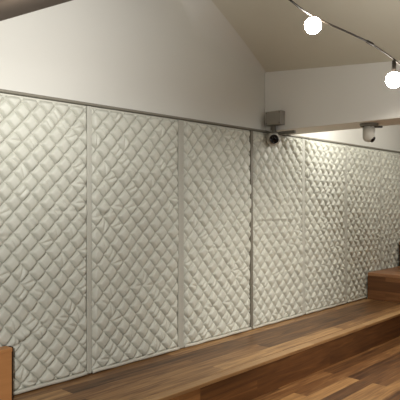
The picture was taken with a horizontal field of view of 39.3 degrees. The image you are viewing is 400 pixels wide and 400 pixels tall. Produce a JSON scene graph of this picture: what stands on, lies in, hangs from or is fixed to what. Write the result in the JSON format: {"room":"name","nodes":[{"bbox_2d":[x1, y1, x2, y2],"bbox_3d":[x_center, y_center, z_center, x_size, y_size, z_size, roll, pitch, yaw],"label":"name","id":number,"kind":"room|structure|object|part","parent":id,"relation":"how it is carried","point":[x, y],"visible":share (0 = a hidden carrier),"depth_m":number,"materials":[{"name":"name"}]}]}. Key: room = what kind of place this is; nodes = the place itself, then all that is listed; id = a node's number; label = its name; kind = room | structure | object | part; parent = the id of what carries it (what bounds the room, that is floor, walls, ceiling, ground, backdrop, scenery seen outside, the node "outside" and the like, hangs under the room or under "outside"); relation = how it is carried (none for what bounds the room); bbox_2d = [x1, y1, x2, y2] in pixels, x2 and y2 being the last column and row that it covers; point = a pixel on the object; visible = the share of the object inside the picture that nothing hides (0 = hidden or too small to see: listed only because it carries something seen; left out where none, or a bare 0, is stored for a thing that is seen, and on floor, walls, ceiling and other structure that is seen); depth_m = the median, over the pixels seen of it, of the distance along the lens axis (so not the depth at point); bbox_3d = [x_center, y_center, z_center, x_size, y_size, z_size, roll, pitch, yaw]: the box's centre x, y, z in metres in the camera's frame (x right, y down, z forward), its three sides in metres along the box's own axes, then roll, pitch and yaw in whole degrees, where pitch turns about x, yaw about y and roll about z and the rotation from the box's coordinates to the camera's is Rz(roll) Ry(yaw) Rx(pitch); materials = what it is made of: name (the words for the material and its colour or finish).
{"room":"studio","nodes":[
{"label":"studio","id":0,"kind":"room"},
{"bbox_2d":[0,0,71,20],"bbox_3d":[0.089,-1.723,0.680,7.790,1.380,7.121,0,0,43],"label":"ceiling","id":1,"kind":"structure","parent":0,"point":[9,9],"depth_m":4.07,"materials":[{"name":"white paint"}]},
{"bbox_2d":[0,0,399,373],"bbox_3d":[0.528,-0.538,6.992,0.120,4.930,17.000,0,0,43],"label":"wall","id":2,"kind":"structure","parent":0,"point":[141,55],"depth_m":5.63,"materials":[{"name":"white paint"}]},
{"bbox_2d":[0,89,399,152],"bbox_3d":[1.008,-0.890,7.373,0.066,0.026,8.710,0,0,43],"label":"rail","id":3,"kind":"object","parent":2,"relation":"attached to","point":[4,91],"visible":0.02,"depth_m":5.76,"materials":[{"name":"metal"}]},
{"bbox_2d":[0,93,91,395],"bbox_3d":[-1.404,0.359,4.715,0.078,2.465,1.212,0,0,43],"label":"wall panel","id":4,"kind":"object","parent":3,"relation":"hanging from","point":[44,155],"visible":1,"depth_m":4.79,"materials":[{"name":"fabric"}]},
{"bbox_2d":[92,107,183,372],"bbox_3d":[-0.581,0.359,5.609,0.077,2.465,1.212,0,0,43],"label":"wall panel","id":5,"kind":"object","parent":3,"relation":"hanging from","point":[138,159],"visible":1,"depth_m":5.54,"materials":[{"name":"fabric"}]},
{"bbox_2d":[184,121,252,347],"bbox_3d":[0.241,0.359,6.501,0.076,2.465,1.208,0,0,43],"label":"wall panel","id":6,"kind":"object","parent":3,"relation":"hanging from","point":[218,160],"visible":1,"depth_m":6.44,"materials":[{"name":"fabric"}]},
{"bbox_2d":[253,131,304,328],"bbox_3d":[1.068,0.359,7.395,0.080,2.465,1.212,0,0,43],"label":"wall panel","id":7,"kind":"object","parent":3,"relation":"hanging from","point":[278,170],"visible":0.98,"depth_m":7.34,"materials":[{"name":"fabric"}]},
{"bbox_2d":[305,139,346,313],"bbox_3d":[1.890,0.359,8.291,0.076,2.465,1.212,0,0,43],"label":"wall panel","id":8,"kind":"object","parent":3,"relation":"hanging from","point":[325,162],"visible":1,"depth_m":8.21,"materials":[{"name":"fabric"}]},
{"bbox_2d":[347,145,380,302],"bbox_3d":[2.713,0.359,9.185,0.075,2.465,1.212,0,0,43],"label":"wall panel","id":9,"kind":"object","parent":3,"relation":"hanging from","point":[363,164],"visible":0.97,"depth_m":9.08,"materials":[{"name":"fabric"}]},
{"bbox_2d":[381,150,399,269],"bbox_3d":[3.541,0.359,10.075,0.085,2.465,1.212,0,0,43],"label":"wall panel","id":10,"kind":"object","parent":3,"relation":"hanging from","point":[390,161],"visible":0.84,"depth_m":9.87,"materials":[{"name":"fabric"}]},
{"bbox_2d":[180,0,265,74],"bbox_3d":[0.361,-2.020,6.474,0.336,0.780,1.769,0,0,43],"label":"wall","id":11,"kind":"structure","parent":2,"relation":"attached to","point":[207,21],"depth_m":6.44,"materials":[{"name":"white paint"}]},
{"bbox_2d":[266,110,284,129],"bbox_3d":[0.946,-1.014,7.068,0.236,0.235,0.103,0,0,43],"label":"junction box","id":12,"kind":"object","parent":2,"relation":"attached to","point":[273,118],"visible":0.98,"depth_m":7.02,"materials":[{"name":"grey paint"}]},
{"bbox_2d":[266,126,280,145],"bbox_3d":[0.929,-0.821,7.086,0.180,0.253,0.225,0,0,5],"label":"security camera","id":13,"kind":"object","parent":12,"relation":"attached to","point":[273,139],"visible":1,"depth_m":7.02,"materials":[{"name":"white plastic"}]},
{"bbox_2d":[278,130,295,134],"bbox_3d":[1.082,-0.853,6.971,0.237,0.042,0.040,0,0,43],"label":"duct","id":14,"kind":"object","parent":2,"relation":"attached to","point":[288,131],"visible":1,"depth_m":6.94,"materials":[{"name":"grey metal"}]},
{"bbox_2d":[265,61,399,134],"bbox_3d":[3.880,-1.399,4.794,7.790,1.008,0.530,0,0,43],"label":"beam","id":15,"kind":"structure","parent":2,"relation":"attached to","point":[334,98],"depth_m":6.60,"materials":[{"name":"paint"}]},
{"bbox_2d":[360,122,382,141],"bbox_3d":[1.962,-0.785,6.474,0.227,0.220,0.212,0,0,43],"label":"security camera","id":16,"kind":"object","parent":15,"relation":"attached to","point":[369,135],"visible":1,"depth_m":6.42,"materials":[{"name":"white plastic"}]},
{"bbox_3d":[1.955,-0.877,6.479,0.210,0.036,0.210,0,0,43],"label":"plate","id":17,"kind":"part","parent":16,"relation":"part of","materials":[{"name":"grey metal"}]},
{"bbox_2d":[212,0,399,71],"bbox_3d":[5.611,-1.687,6.672,7.790,1.451,10.582,0,0,43],"label":"ceiling","id":18,"kind":"structure","parent":0,"point":[274,31],"depth_m":6.06,"materials":[{"name":"paint"}]},
{"bbox_2d":[289,0,399,64],"bbox_3d":[1.576,-1.317,4.533,3.180,0.756,0.177,0,0,-30],"label":"string","id":19,"kind":"object","parent":18,"relation":"hanging from","point":[291,1],"visible":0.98,"depth_m":4.37,"materials":[{"name":"rubber"}]},
{"bbox_2d":[305,16,320,33],"bbox_3d":[0.848,-1.318,4.200,0.124,0.127,0.124,0,0,43],"label":"light bulb","id":20,"kind":"object","parent":19,"relation":"hanging from","point":[312,24],"visible":1,"depth_m":4.16,"materials":[{"name":"glass"}]},
{"bbox_2d":[386,60,399,87],"bbox_3d":[1.601,-1.047,4.620,0.132,0.229,0.132,0,0,43],"label":"light bulb","id":21,"kind":"object","parent":19,"relation":"hanging from","point":[393,78],"visible":1,"depth_m":4.58,"materials":[{"name":"glass"}]},
{"bbox_3d":[1.601,-0.997,4.620,0.132,0.129,0.132,0,0,43],"label":"globe","id":22,"kind":"part","parent":21,"relation":"part of","materials":[{"name":"white glass"}]},
{"bbox_2d":[392,60,395,71],"bbox_3d":[1.601,-1.108,4.620,0.040,0.107,0.040,0,0,43],"label":"socket","id":23,"kind":"object","parent":21,"relation":"attached to","point":[394,61],"depth_m":4.60,"materials":[{"name":"plastic"}]},
{"bbox_2d":[252,336,399,399],"bbox_3d":[3.437,1.977,4.312,7.990,0.100,17.000,0,0,43],"label":"floor","id":24,"kind":"structure","parent":0,"point":[373,373],"depth_m":6.01,"materials":[{"name":"brown wood"}]},
{"bbox_2d":[13,298,399,399],"bbox_3d":[-0.752,1.762,4.764,0.961,0.330,11.187,0,0,43],"label":"wooden platform","id":25,"kind":"object","parent":24,"relation":"on","point":[251,364],"visible":1,"depth_m":5.79,"materials":[{"name":"brown wood"}]},
{"bbox_2d":[0,346,12,399],"bbox_3d":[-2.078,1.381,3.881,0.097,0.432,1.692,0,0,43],"label":"wooden bench","id":26,"kind":"object","parent":25,"relation":"on","point":[6,352],"visible":1,"depth_m":4.42,"materials":[{"name":"brown wood"}]},
{"bbox_2d":[368,266,399,302],"bbox_3d":[4.479,1.547,8.395,3.590,0.760,1.243,0,0,43],"label":"wooden step","id":27,"kind":"structure","parent":25,"relation":"on","point":[384,284],"depth_m":8.99,"materials":[{"name":"brown wood"}]}
]}

